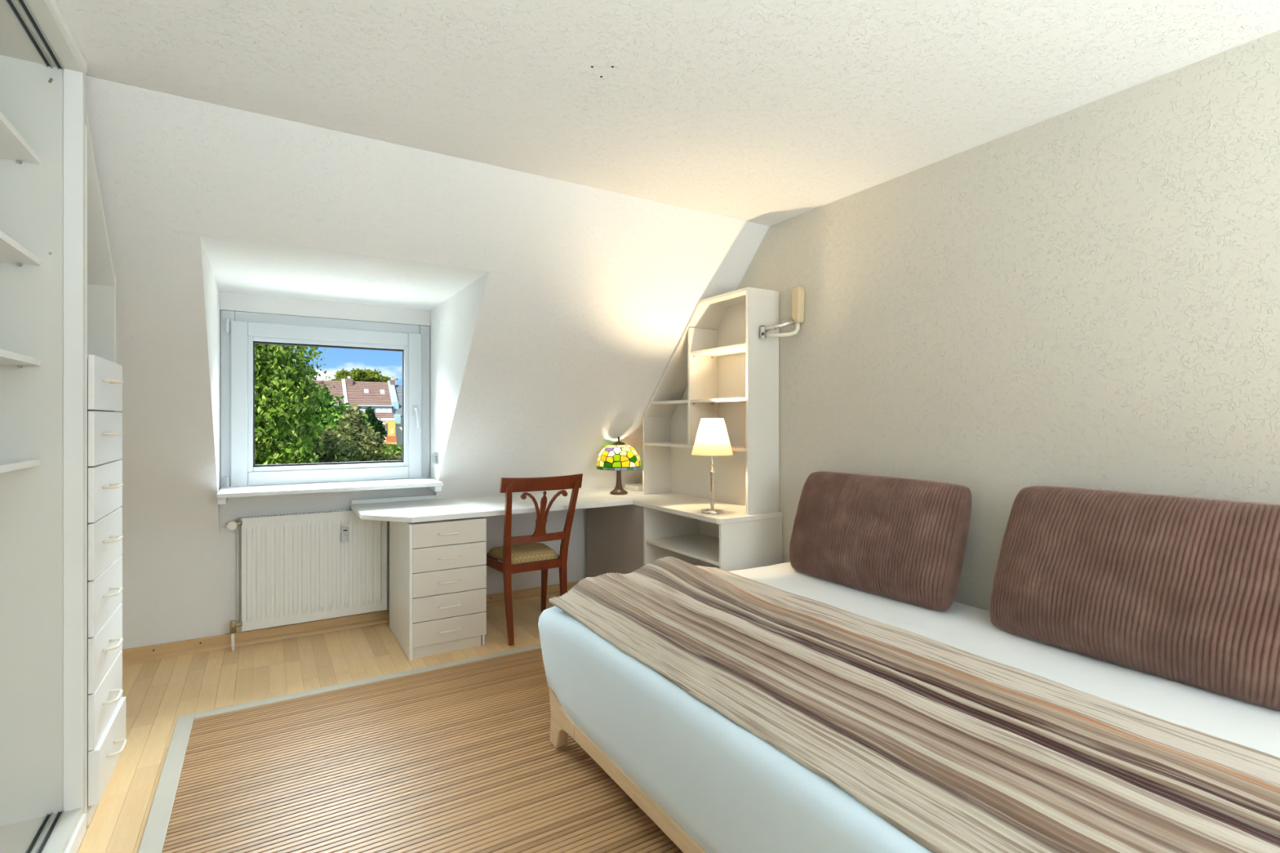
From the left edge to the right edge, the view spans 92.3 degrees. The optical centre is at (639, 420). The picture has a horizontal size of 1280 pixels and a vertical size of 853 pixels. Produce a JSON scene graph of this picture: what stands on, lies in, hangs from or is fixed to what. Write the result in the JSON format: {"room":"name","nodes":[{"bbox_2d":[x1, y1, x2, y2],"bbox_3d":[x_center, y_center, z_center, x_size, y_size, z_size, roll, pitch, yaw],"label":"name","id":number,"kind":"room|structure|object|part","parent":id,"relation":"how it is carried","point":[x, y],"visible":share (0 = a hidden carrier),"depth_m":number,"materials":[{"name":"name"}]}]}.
{"room":"attic bedroom","nodes":[
{"label":"attic bedroom","id":0,"kind":"room"},
{"bbox_2d":[204,247,220,485],"bbox_3d":[-2.126,-0.131,2.986,0.090,1.361,1.367,0,0,-31],"label":"wall","id":1,"kind":"structure","parent":0,"point":[213,291],"depth_m":3.17,"materials":[{"name":"white paint"}]},
{"bbox_2d":[77,595,559,852],"bbox_3d":[0.002,1.280,1.295,3.810,0.060,6.370,0,0,-31],"label":"floor","id":2,"kind":"structure","parent":0,"point":[157,692],"depth_m":2.99,"materials":[{"name":"brown wood"}]},
{"bbox_2d":[0,0,87,852],"bbox_3d":[-1.145,0.079,0.398,0.614,2.343,3.124,0,0,-31],"label":"wardrobe","id":3,"kind":"object","parent":2,"relation":"on","point":[43,68],"visible":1,"depth_m":1.81,"materials":[{"name":"white laminate"}]},
{"bbox_2d":[0,458,40,473],"bbox_3d":[-1.184,0.123,0.373,0.502,0.019,3.069,0,0,-31],"label":"shelf","id":4,"kind":"object","parent":3,"relation":"attached to","point":[6,464],"depth_m":1.71,"materials":[{"name":"white laminate"}]},
{"bbox_2d":[0,348,40,365],"bbox_3d":[-1.184,-0.170,0.373,0.502,0.019,3.069,0,0,-31],"label":"shelf","id":5,"kind":"object","parent":3,"relation":"attached to","point":[6,357],"depth_m":1.70,"materials":[{"name":"white laminate"}]},
{"bbox_2d":[0,230,40,265],"bbox_3d":[-1.184,-0.466,0.373,0.502,0.019,3.069,0,0,-31],"label":"shelf","id":6,"kind":"object","parent":3,"relation":"attached to","point":[11,253],"depth_m":1.71,"materials":[{"name":"white laminate"}]},
{"bbox_2d":[0,111,40,164],"bbox_3d":[-1.184,-0.763,0.373,0.502,0.019,3.069,0,0,-31],"label":"shelf","id":7,"kind":"object","parent":3,"relation":"attached to","point":[14,148],"depth_m":1.71,"materials":[{"name":"white laminate"}]},
{"bbox_3d":[-1.145,-1.060,0.397,0.597,0.016,3.070,0,0,-31],"label":"panel","id":8,"kind":"part","parent":3,"relation":"part of","materials":[{"name":"white wood"}]},
{"bbox_3d":[-1.145,1.182,0.397,0.597,0.020,3.070,0,0,-31],"label":"panel","id":9,"kind":"part","parent":3,"relation":"part of","materials":[{"name":"white wood"}]},
{"bbox_3d":[-1.706,0.060,1.851,0.044,2.224,0.004,0,0,-31],"label":"post","id":10,"kind":"part","parent":3,"relation":"part of","materials":[{"name":"white laminate"}]},
{"bbox_2d":[84,109,127,826],"bbox_3d":[-2.055,0.145,1.947,0.672,2.210,0.470,0,0,-31],"label":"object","id":11,"kind":"object","parent":2,"relation":"on","point":[105,740],"visible":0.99,"depth_m":2.08,"materials":[{"name":"white laminate"}]},
{"bbox_3d":[-1.964,0.170,1.743,0.598,2.160,0.027,0,0,-31],"label":"panel","id":12,"kind":"part","parent":11,"relation":"part of","materials":[{"name":"white laminate"}]},
{"bbox_3d":[-2.191,0.355,2.115,0.598,1.790,0.018,0,0,-31],"label":"panel","id":13,"kind":"part","parent":11,"relation":"part of","materials":[{"name":"white wood"}]},
{"bbox_3d":[-1.825,0.943,2.104,0.016,0.172,0.441,0,0,-31],"label":"drawer","id":14,"kind":"part","parent":11,"relation":"part of","materials":[{"name":"white laminate"}]},
{"bbox_3d":[-1.825,0.767,2.104,0.016,0.172,0.441,0,0,-31],"label":"drawer","id":15,"kind":"part","parent":11,"relation":"part of","materials":[{"name":"white laminate"}]},
{"bbox_3d":[-1.825,0.591,2.104,0.016,0.173,0.441,0,0,-31],"label":"drawer","id":16,"kind":"part","parent":11,"relation":"part of","materials":[{"name":"white laminate"}]},
{"bbox_3d":[-1.825,0.412,2.104,0.016,0.176,0.441,0,0,-31],"label":"drawer","id":17,"kind":"part","parent":11,"relation":"part of","materials":[{"name":"white laminate"}]},
{"bbox_3d":[-1.825,0.234,2.104,0.016,0.172,0.441,0,0,-31],"label":"drawer","id":18,"kind":"part","parent":11,"relation":"part of","materials":[{"name":"white laminate"}]},
{"bbox_3d":[-1.825,0.058,2.104,0.016,0.173,0.441,0,0,-31],"label":"drawer","id":19,"kind":"part","parent":11,"relation":"part of","materials":[{"name":"white laminate"}]},
{"bbox_3d":[-1.825,-0.118,2.104,0.016,0.171,0.441,0,0,-31],"label":"drawer","id":20,"kind":"part","parent":11,"relation":"part of","materials":[{"name":"white laminate"}]},
{"bbox_3d":[-1.820,1.118,2.107,0.027,0.170,0.441,0,0,-31],"label":"drawer","id":21,"kind":"part","parent":11,"relation":"part of","materials":[{"name":"white laminate"}]},
{"bbox_3d":[-1.775,0.931,2.075,0.039,0.010,0.114,0,0,-31],"label":"handle","id":22,"kind":"part","parent":11,"relation":"part of","materials":[{"name":"beige plastic"}]},
{"bbox_3d":[-1.775,0.755,2.075,0.039,0.010,0.114,0,0,-31],"label":"handle","id":23,"kind":"part","parent":11,"relation":"part of","materials":[{"name":"beige plastic"}]},
{"bbox_3d":[-1.775,0.579,2.075,0.039,0.010,0.114,0,0,-31],"label":"handle","id":24,"kind":"part","parent":11,"relation":"part of","materials":[{"name":"beige plastic"}]},
{"bbox_3d":[-1.775,0.400,2.075,0.039,0.010,0.114,0,0,-31],"label":"handle","id":25,"kind":"part","parent":11,"relation":"part of","materials":[{"name":"beige plastic"}]},
{"bbox_3d":[-1.775,0.222,2.075,0.039,0.010,0.114,0,0,-31],"label":"handle","id":26,"kind":"part","parent":11,"relation":"part of","materials":[{"name":"beige plastic"}]},
{"bbox_3d":[-1.775,0.045,2.075,0.039,0.010,0.114,0,0,-31],"label":"handle","id":27,"kind":"part","parent":11,"relation":"part of","materials":[{"name":"beige plastic"}]},
{"bbox_3d":[-1.775,-0.131,2.075,0.039,0.010,0.114,0,0,-31],"label":"handle","id":28,"kind":"part","parent":11,"relation":"part of","materials":[{"name":"beige plastic"}]},
{"bbox_3d":[-1.765,1.106,2.080,0.039,0.010,0.114,0,0,-31],"label":"handle","id":29,"kind":"part","parent":11,"relation":"part of","materials":[{"name":"beige plastic"}]},
{"bbox_2d":[137,644,683,852],"bbox_3d":[-0.344,1.244,1.898,2.012,0.011,2.800,0,0,-31],"label":"rug","id":30,"kind":"object","parent":2,"relation":"on","point":[458,756],"visible":0.52,"depth_m":2.14,"materials":[{"name":"carpet"},{"name":"linen"}]},
{"bbox_2d":[537,562,1279,852],"bbox_3d":[0.744,0.981,1.987,1.498,0.514,2.180,0,0,-31],"label":"bed","id":31,"kind":"object","parent":30,"relation":"on","point":[708,783],"visible":0.33,"depth_m":1.66,"materials":[{"name":"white fabric"}]},
{"bbox_3d":[-0.274,1.132,2.289,0.045,0.211,0.234,0,0,-31],"label":"leg","id":32,"kind":"part","parent":31,"relation":"part of","materials":[{"name":"brown wood"}]},
{"bbox_3d":[0.183,1.108,1.528,0.030,0.060,1.820,0,0,-31],"label":"rail","id":33,"kind":"part","parent":31,"relation":"part of","materials":[{"name":"brown wood"}]},
{"bbox_3d":[0.745,0.914,1.948,1.460,0.368,2.113,0,0,-31],"label":"panel","id":34,"kind":"part","parent":31,"relation":"part of","materials":[{"name":"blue fabric"}]},
{"bbox_2d":[789,471,972,610],"bbox_3d":[1.008,0.495,2.709,0.302,0.494,0.863,0,0,-31],"label":"pillow","id":35,"kind":"object","parent":31,"relation":"on","point":[903,540],"visible":1,"depth_m":2.54,"materials":[{"name":"brown fabric"}]},
{"bbox_2d":[548,555,1279,852],"bbox_3d":[0.528,0.693,1.874,0.931,0.110,2.179,0,0,-31],"label":"striped blanket","id":36,"kind":"object","parent":31,"relation":"on","point":[957,750],"visible":1,"depth_m":1.41,"materials":[{"name":"fabric"}]},
{"bbox_3d":[0.771,0.882,2.015,1.423,0.316,2.160,0,0,-31],"label":"mattress","id":37,"kind":"part","parent":31,"relation":"part of","materials":[{"name":"white fabric"}]},
{"bbox_2d":[989,485,1279,711],"bbox_3d":[1.527,0.486,1.849,0.303,0.517,0.894,0,0,-31],"label":"pillow","id":38,"kind":"object","parent":31,"relation":"on","point":[1183,589],"visible":1,"depth_m":1.76,"materials":[{"name":"brown fabric"}]},
{"bbox_2d":[389,517,486,660],"bbox_3d":[-1.174,0.897,3.547,0.405,0.705,0.640,0,0,-31],"label":"drawer unit","id":39,"kind":"object","parent":2,"relation":"on","point":[437,569],"visible":1,"depth_m":3.31,"materials":[{"name":"white laminate"}]},
{"bbox_3d":[-1.349,0.897,3.459,0.014,0.705,0.608,0,0,-31],"label":"panel","id":40,"kind":"part","parent":39,"relation":"part of","materials":[{"name":"white laminate"}]},
{"bbox_3d":[-1.022,1.125,3.312,0.390,0.126,0.018,0,0,-31],"label":"drawer","id":41,"kind":"part","parent":39,"relation":"part of","materials":[{"name":"beige laminate"}]},
{"bbox_3d":[-1.016,1.125,3.287,0.119,0.009,0.030,0,0,-31],"label":"handle","id":42,"kind":"part","parent":39,"relation":"part of","materials":[{"name":"beige plastic"}]},
{"bbox_3d":[-1.022,0.995,3.312,0.390,0.126,0.018,0,0,-31],"label":"drawer","id":43,"kind":"part","parent":39,"relation":"part of","materials":[{"name":"beige laminate"}]},
{"bbox_3d":[-1.016,0.995,3.287,0.119,0.009,0.030,0,0,-31],"label":"handle","id":44,"kind":"part","parent":39,"relation":"part of","materials":[{"name":"beige plastic"}]},
{"bbox_3d":[-1.022,0.865,3.312,0.390,0.126,0.018,0,0,-31],"label":"drawer","id":45,"kind":"part","parent":39,"relation":"part of","materials":[{"name":"beige laminate"}]},
{"bbox_3d":[-1.016,0.865,3.287,0.119,0.009,0.030,0,0,-31],"label":"handle","id":46,"kind":"part","parent":39,"relation":"part of","materials":[{"name":"beige plastic"}]},
{"bbox_3d":[-1.022,0.736,3.312,0.390,0.126,0.018,0,0,-31],"label":"drawer","id":47,"kind":"part","parent":39,"relation":"part of","materials":[{"name":"beige laminate"}]},
{"bbox_3d":[-1.016,0.736,3.287,0.119,0.009,0.030,0,0,-31],"label":"handle","id":48,"kind":"part","parent":39,"relation":"part of","materials":[{"name":"beige plastic"}]},
{"bbox_3d":[-1.022,0.607,3.312,0.390,0.124,0.018,0,0,-31],"label":"drawer","id":49,"kind":"part","parent":39,"relation":"part of","materials":[{"name":"beige laminate"}]},
{"bbox_3d":[-1.016,0.606,3.287,0.119,0.009,0.030,0,0,-31],"label":"handle","id":50,"kind":"part","parent":39,"relation":"part of","materials":[{"name":"beige plastic"}]},
{"bbox_3d":[-1.023,0.897,3.669,0.014,0.705,0.588,0,0,-31],"label":"panel","id":51,"kind":"part","parent":39,"relation":"part of","materials":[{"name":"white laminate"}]},
{"bbox_2d":[351,487,685,577],"bbox_3d":[-0.678,0.864,3.871,1.988,0.772,0.833,0,0,-31],"label":"desk","id":52,"kind":"object","parent":2,"relation":"on","point":[615,526],"visible":0.62,"depth_m":3.89,"materials":[{"name":"white laminate"}]},
{"bbox_3d":[-0.175,0.893,4.150,0.018,0.714,0.788,0,0,-31],"label":"panel","id":53,"kind":"part","parent":52,"relation":"part of","materials":[{"name":"grey laminate"}]},
{"bbox_2d":[596,436,640,494],"bbox_3d":[-0.145,0.309,4.211,0.306,0.392,0.306,0,0,-31],"label":"glass lamp","id":54,"kind":"object","parent":52,"relation":"on","point":[618,455],"visible":1,"depth_m":4.11,"materials":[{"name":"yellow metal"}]},
{"bbox_3d":[-0.145,0.250,4.211,0.306,0.164,0.306,0,0,-31],"label":"lamp shade","id":55,"kind":"part","parent":54,"relation":"part of","materials":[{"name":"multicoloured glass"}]},
{"bbox_2d":[624,483,642,491],"bbox_3d":[-0.005,0.489,4.487,0.140,0.032,0.190,0,0,-31],"label":"box","id":56,"kind":"object","parent":52,"relation":"on","point":[638,486],"visible":0.71,"depth_m":4.45,"materials":[{"name":"beige"}]},
{"bbox_2d":[484,473,582,645],"bbox_3d":[-0.673,0.782,3.672,0.486,0.941,0.562,0,0,-31],"label":"dining chair","id":57,"kind":"object","parent":2,"relation":"on","point":[543,557],"visible":0.91,"depth_m":3.50,"materials":[{"name":"red wood"}]},
{"bbox_3d":[-0.861,0.844,3.617,0.024,0.046,0.349,0,0,-37],"label":"seat rail","id":58,"kind":"part","parent":57,"relation":"part of","materials":[{"name":"red wood"}]},
{"bbox_3d":[-0.726,0.800,3.413,0.054,0.904,0.167,0,0,-19],"label":"leg","id":59,"kind":"part","parent":57,"relation":"part of","materials":[{"name":"red wood"}]},
{"bbox_2d":[486,542,559,564],"bbox_3d":[-0.693,0.792,3.705,0.390,0.052,0.344,0,0,-31],"label":"cushion","id":60,"kind":"object","parent":57,"relation":"on","point":[540,553],"depth_m":3.61,"materials":[{"name":"beige fabric"}]},
{"bbox_3d":[-0.602,0.844,3.556,0.330,0.047,0.024,0,0,-31],"label":"seat rail","id":61,"kind":"part","parent":57,"relation":"part of","materials":[{"name":"red wood"}]},
{"bbox_3d":[-0.582,0.675,3.522,0.338,0.042,0.034,0,0,-31],"label":"rail","id":62,"kind":"part","parent":57,"relation":"part of","materials":[{"name":"red wood"}]},
{"bbox_3d":[-0.544,0.354,3.461,0.486,0.086,0.066,0,0,-31],"label":"crest rail","id":63,"kind":"part","parent":57,"relation":"part of","materials":[{"name":"red wood"}]},
{"bbox_3d":[-0.625,1.035,3.989,0.040,0.432,0.072,0,0,-31],"label":"leg","id":64,"kind":"part","parent":57,"relation":"part of","materials":[{"name":"red wood"}]},
{"bbox_3d":[-0.419,0.800,3.600,0.054,0.904,0.167,0,0,-43],"label":"leg","id":65,"kind":"part","parent":57,"relation":"part of","materials":[{"name":"red wood"}]},
{"bbox_2d":[632,286,782,571],"bbox_3d":[0.310,0.269,3.732,0.441,1.962,1.104,0,0,-31],"label":"corner shelf","id":66,"kind":"object","parent":2,"relation":"on","point":[720,366],"visible":0.83,"depth_m":3.71,"materials":[{"name":"white laminate"}]},
{"bbox_3d":[0.119,0.240,4.251,0.226,0.529,0.018,0,0,-31],"label":"panel","id":67,"kind":"part","parent":66,"relation":"part of","materials":[{"name":"white laminate"}]},
{"bbox_3d":[0.278,-0.115,3.984,0.215,0.018,0.411,0,0,-31],"label":"shelf","id":68,"kind":"part","parent":66,"relation":"part of","materials":[{"name":"white laminate"}]},
{"bbox_3d":[0.209,0.893,3.910,0.428,0.714,0.018,0,0,-31],"label":"panel","id":69,"kind":"part","parent":66,"relation":"part of","materials":[{"name":"white laminate"}]},
{"bbox_3d":[0.401,0.746,3.593,0.414,0.018,0.724,0,0,-31],"label":"shelf","id":70,"kind":"part","parent":66,"relation":"part of","materials":[{"name":"white laminate"}]},
{"bbox_3d":[0.285,-0.364,3.979,0.226,0.696,0.654,0,0,-31],"label":"sloped panel","id":71,"kind":"part","parent":66,"relation":"part of","materials":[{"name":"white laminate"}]},
{"bbox_3d":[0.391,0.161,3.799,0.215,0.018,1.037,0,0,-31],"label":"shelf","id":72,"kind":"part","parent":66,"relation":"part of","materials":[{"name":"white laminate"}]},
{"bbox_3d":[0.486,-0.095,3.857,0.006,1.199,1.037,0,0,-31],"label":"panel","id":73,"kind":"part","parent":66,"relation":"part of","materials":[{"name":"white laminate"}]},
{"bbox_3d":[0.581,0.893,3.702,0.008,0.714,0.724,0,0,-31],"label":"panel","id":74,"kind":"part","parent":66,"relation":"part of","materials":[{"name":"white laminate"}]},
{"bbox_2d":[691,417,733,514],"bbox_3d":[0.395,0.247,3.361,0.226,0.515,0.226,0,0,-31],"label":"table lamp","id":75,"kind":"object","parent":66,"relation":"on","point":[712,438],"visible":1,"depth_m":3.30,"materials":[{"name":"silver metal"}]},
{"bbox_3d":[0.395,0.310,3.361,0.028,0.354,0.028,0,0,-31],"label":"stem","id":76,"kind":"part","parent":75,"relation":"part of","materials":[{"name":"silver metal"}]},
{"bbox_3d":[0.395,0.089,3.361,0.226,0.198,0.226,0,0,-31],"label":"lamp shade","id":77,"kind":"part","parent":75,"relation":"part of","materials":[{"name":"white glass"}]},
{"bbox_3d":[0.527,-0.115,3.575,0.215,0.018,0.512,0,0,-31],"label":"shelf","id":78,"kind":"part","parent":66,"relation":"part of","materials":[{"name":"white laminate"}]},
{"bbox_3d":[0.527,-0.406,3.575,0.215,0.018,0.512,0,0,-31],"label":"shelf","id":79,"kind":"part","parent":66,"relation":"part of","materials":[{"name":"white laminate"}]},
{"bbox_3d":[0.556,-0.703,3.534,0.226,0.018,0.413,0,0,-31],"label":"panel","id":80,"kind":"part","parent":66,"relation":"part of","materials":[{"name":"white laminate"}]},
{"bbox_3d":[0.595,0.893,3.276,0.428,0.714,0.018,0,0,-31],"label":"panel","id":81,"kind":"part","parent":66,"relation":"part of","materials":[{"name":"white laminate"}]},
{"bbox_3d":[0.668,-0.103,3.350,0.226,1.217,0.018,0,0,-31],"label":"panel","id":82,"kind":"part","parent":66,"relation":"part of","materials":[{"name":"white laminate"}]},
{"bbox_2d":[220,291,430,325],"bbox_3d":[-1.912,-0.673,3.823,1.145,0.103,0.160,0,0,-31],"label":"wall","id":83,"kind":"structure","parent":0,"point":[230,301],"depth_m":3.72,"materials":[{"name":"white paint"}]},
{"bbox_2d":[218,487,433,635],"bbox_3d":[-1.876,0.851,3.764,1.145,0.898,0.200,0,0,-31],"label":"wall","id":84,"kind":"structure","parent":0,"point":[236,508],"depth_m":3.47,"materials":[{"name":"white paint"}]},
{"bbox_2d":[220,310,430,488],"bbox_3d":[-1.864,-0.109,3.744,1.141,1.022,0.166,0,0,-31],"label":"window","id":85,"kind":"structure","parent":84,"relation":"in","point":[240,331],"depth_m":3.66,"materials":[{"name":"white plastic"}]},
{"bbox_3d":[-1.448,-0.060,3.968,0.030,0.070,0.012,0,0,-31],"label":"handle plate","id":86,"kind":"part","parent":85,"relation":"part of","materials":[{"name":"white plastic"}]},
{"bbox_3d":[-1.429,-0.015,3.944,0.030,0.131,0.056,0,0,-31],"label":"handle","id":87,"kind":"part","parent":85,"relation":"part of","materials":[{"name":"white plastic"}]},
{"bbox_2d":[216,477,443,504],"bbox_3d":[-1.772,0.406,3.592,1.135,0.059,0.380,0,0,-31],"label":"windowsill","id":88,"kind":"structure","parent":84,"relation":"attached to","point":[224,494],"depth_m":3.47,"materials":[{"name":"white paint"}]},
{"bbox_2d":[171,230,506,310],"bbox_3d":[-1.587,-0.774,3.290,1.325,0.102,1.408,0,0,-31],"label":"ceiling","id":89,"kind":"structure","parent":0,"point":[243,266],"depth_m":3.06,"materials":[{"name":"white paint"}]},
{"bbox_2d":[84,75,768,649],"bbox_3d":[-1.211,0.055,3.287,3.510,2.491,1.705,0,0,-31],"label":"wall","id":90,"kind":"structure","parent":0,"point":[564,353],"depth_m":3.02,"materials":[{"name":"white paint"}]},
{"bbox_2d":[227,509,386,652],"bbox_3d":[-1.877,0.893,3.526,0.804,0.713,0.177,0,0,-31],"label":"radiator","id":91,"kind":"object","parent":90,"relation":"attached to","point":[300,567],"visible":0.9,"depth_m":3.53,"materials":[{"name":"metal"}]},
{"bbox_3d":[-2.192,0.848,3.390,0.005,0.621,0.069,0,0,-31],"label":"plate","id":92,"kind":"part","parent":91,"relation":"part of","materials":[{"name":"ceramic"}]},
{"bbox_2d":[242,509,354,520],"bbox_3d":[-1.877,0.544,3.582,0.736,0.014,0.066,0,0,-31],"label":"grille","id":93,"kind":"object","parent":91,"relation":"attached to","point":[347,513],"depth_m":3.53,"materials":[{"name":"metal"}]},
{"bbox_3d":[-1.560,0.848,3.775,0.005,0.621,0.069,0,0,-31],"label":"plate","id":94,"kind":"part","parent":91,"relation":"part of","materials":[{"name":"metal"}]},
{"bbox_2d":[122,581,579,665],"bbox_3d":[-1.730,1.215,3.715,3.070,0.070,0.034,0,0,-31],"label":"baseboard","id":95,"kind":"structure","parent":90,"relation":"attached to","point":[131,655],"depth_m":3.51,"materials":[{"name":"brown wood"}]},
{"bbox_2d":[429,280,476,477],"bbox_3d":[-1.070,-0.131,3.629,0.090,1.361,1.367,0,0,-31],"label":"wall","id":96,"kind":"structure","parent":0,"point":[448,320],"depth_m":3.73,"materials":[{"name":"white paint"}]},
{"bbox_2d":[431,452,438,463],"bbox_3d":[-1.298,0.240,3.884,0.033,0.070,0.075,0,0,-31],"label":"electrical outlet","id":97,"kind":"object","parent":96,"relation":"attached to","point":[434,455],"visible":1,"depth_m":3.88,"materials":[{"name":"white plastic"}]},
{"bbox_3d":[-1.287,0.240,3.891,0.005,0.070,0.075,0,0,-31],"label":"plate","id":98,"kind":"part","parent":97,"relation":"part of","materials":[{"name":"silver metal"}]},
{"bbox_2d":[54,0,1279,226],"bbox_3d":[0.372,-1.169,0.686,3.810,0.151,4.385,0,0,-31],"label":"ceiling","id":99,"kind":"structure","parent":0,"point":[768,113],"depth_m":1.94,"materials":[{"name":"white paint"}]},
{"bbox_2d":[638,30,1279,610],"bbox_3d":[1.440,0.028,2.452,0.150,2.545,6.290,0,0,-31],"label":"wall","id":100,"kind":"structure","parent":0,"point":[1087,295],"depth_m":2.21,"materials":[{"name":"beige paint"}]},
{"bbox_2d":[760,286,804,338],"bbox_3d":[0.759,-0.573,3.282,0.234,0.265,0.065,0,0,20],"label":"lamp","id":101,"kind":"object","parent":100,"relation":"attached to","point":[797,292],"visible":1,"depth_m":3.25,"materials":[{"name":"beige plastic"}]},
{"bbox_3d":[0.741,-0.502,3.285,0.171,0.065,0.026,0,0,20],"label":"arm","id":102,"kind":"part","parent":101,"relation":"part of","materials":[{"name":"silver metal"}]},
{"bbox_3d":[0.761,-0.479,3.280,0.178,0.072,0.023,0,0,20],"label":"arm","id":103,"kind":"part","parent":101,"relation":"part of","materials":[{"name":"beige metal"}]},
{"bbox_3d":[0.837,-0.610,3.253,0.045,0.190,0.058,0,0,-31],"label":"wall plate","id":104,"kind":"part","parent":101,"relation":"part of","materials":[{"name":"beige plastic"}]},
{"label":"outside","id":105,"kind":"structure","parent":0,"visible":0},
{"bbox_3d":[-39.700,7.400,84.419,140.000,0.300,174.500,0,0,-31],"label":"lawn","id":106,"kind":"structure","parent":105,"visible":0},
{"bbox_2d":[254,343,337,465],"bbox_3d":[-7.296,2.169,11.174,3.546,10.173,2.906,0,0,20],"label":"birch tree","id":107,"kind":"object","parent":106,"relation":"on","point":[281,386],"visible":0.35,"depth_m":10.86,"materials":[{"name":"green plant"}]},
{"bbox_2d":[311,380,344,407],"bbox_3d":[-41.750,1.065,78.662,6.510,12.370,10.200,0,0,-31],"label":"house","id":108,"kind":"structure","parent":106,"relation":"on","point":[337,391],"depth_m":78.89,"materials":[{"name":"brown tile"}]},
{"bbox_2d":[256,404,402,463],"bbox_3d":[-7.732,3.401,14.569,3.516,7.697,3.854,0,0,42],"label":"shrub","id":109,"kind":"object","parent":106,"relation":"on","point":[353,443],"visible":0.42,"depth_m":14.59,"materials":[{"name":"green plant"}]},
{"bbox_2d":[293,376,380,437],"bbox_3d":[-11.252,2.857,20.856,4.016,8.806,4.722,0,0,45],"label":"maple tree","id":110,"kind":"object","parent":106,"relation":"on","point":[331,414],"visible":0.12,"depth_m":20.85,"materials":[{"name":"green plant"}]},
{"bbox_2d":[328,368,397,388],"bbox_3d":[-48.865,-1.004,108.542,11.550,16.508,8.199,0,0,-31],"label":"tree","id":111,"kind":"object","parent":106,"relation":"on","point":[357,375],"visible":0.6,"depth_m":106.66,"materials":[{"name":"green plant"}]},
{"bbox_2d":[342,376,396,445],"bbox_3d":[-35.693,0.750,81.209,6.466,13.000,12.150,0,0,-31],"label":"house","id":112,"kind":"structure","parent":106,"relation":"on","point":[376,395],"depth_m":79.59,"materials":[{"name":"brown tile"}]},
{"bbox_3d":[-32.335,-1.205,79.420,0.480,0.600,0.020,0,0,-31],"label":"pane","id":113,"kind":"part","parent":112,"relation":"part of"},
{"bbox_2d":[363,404,387,443],"bbox_3d":[-16.055,3.165,37.071,1.480,8.171,1.338,0,0,-13],"label":"yew tree","id":114,"kind":"object","parent":106,"relation":"on","point":[372,419],"visible":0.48,"depth_m":36.83,"materials":[{"name":"green plant"}]},
{"bbox_2d":[381,443,402,453],"bbox_3d":[-8.086,3.980,20.438,2.125,6.540,4.143,0,0,-31],"label":"shrub","id":115,"kind":"object","parent":106,"relation":"on","point":[394,447],"visible":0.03,"depth_m":19.61,"materials":[{"name":"green plant"}]},
{"bbox_2d":[387,380,402,446],"bbox_3d":[-29.929,0.950,85.802,9.870,12.600,10.300,0,0,-31],"label":"house","id":116,"kind":"structure","parent":106,"relation":"on","point":[395,393],"depth_m":80.18,"materials":[{"name":"grey tile"}]}
]}

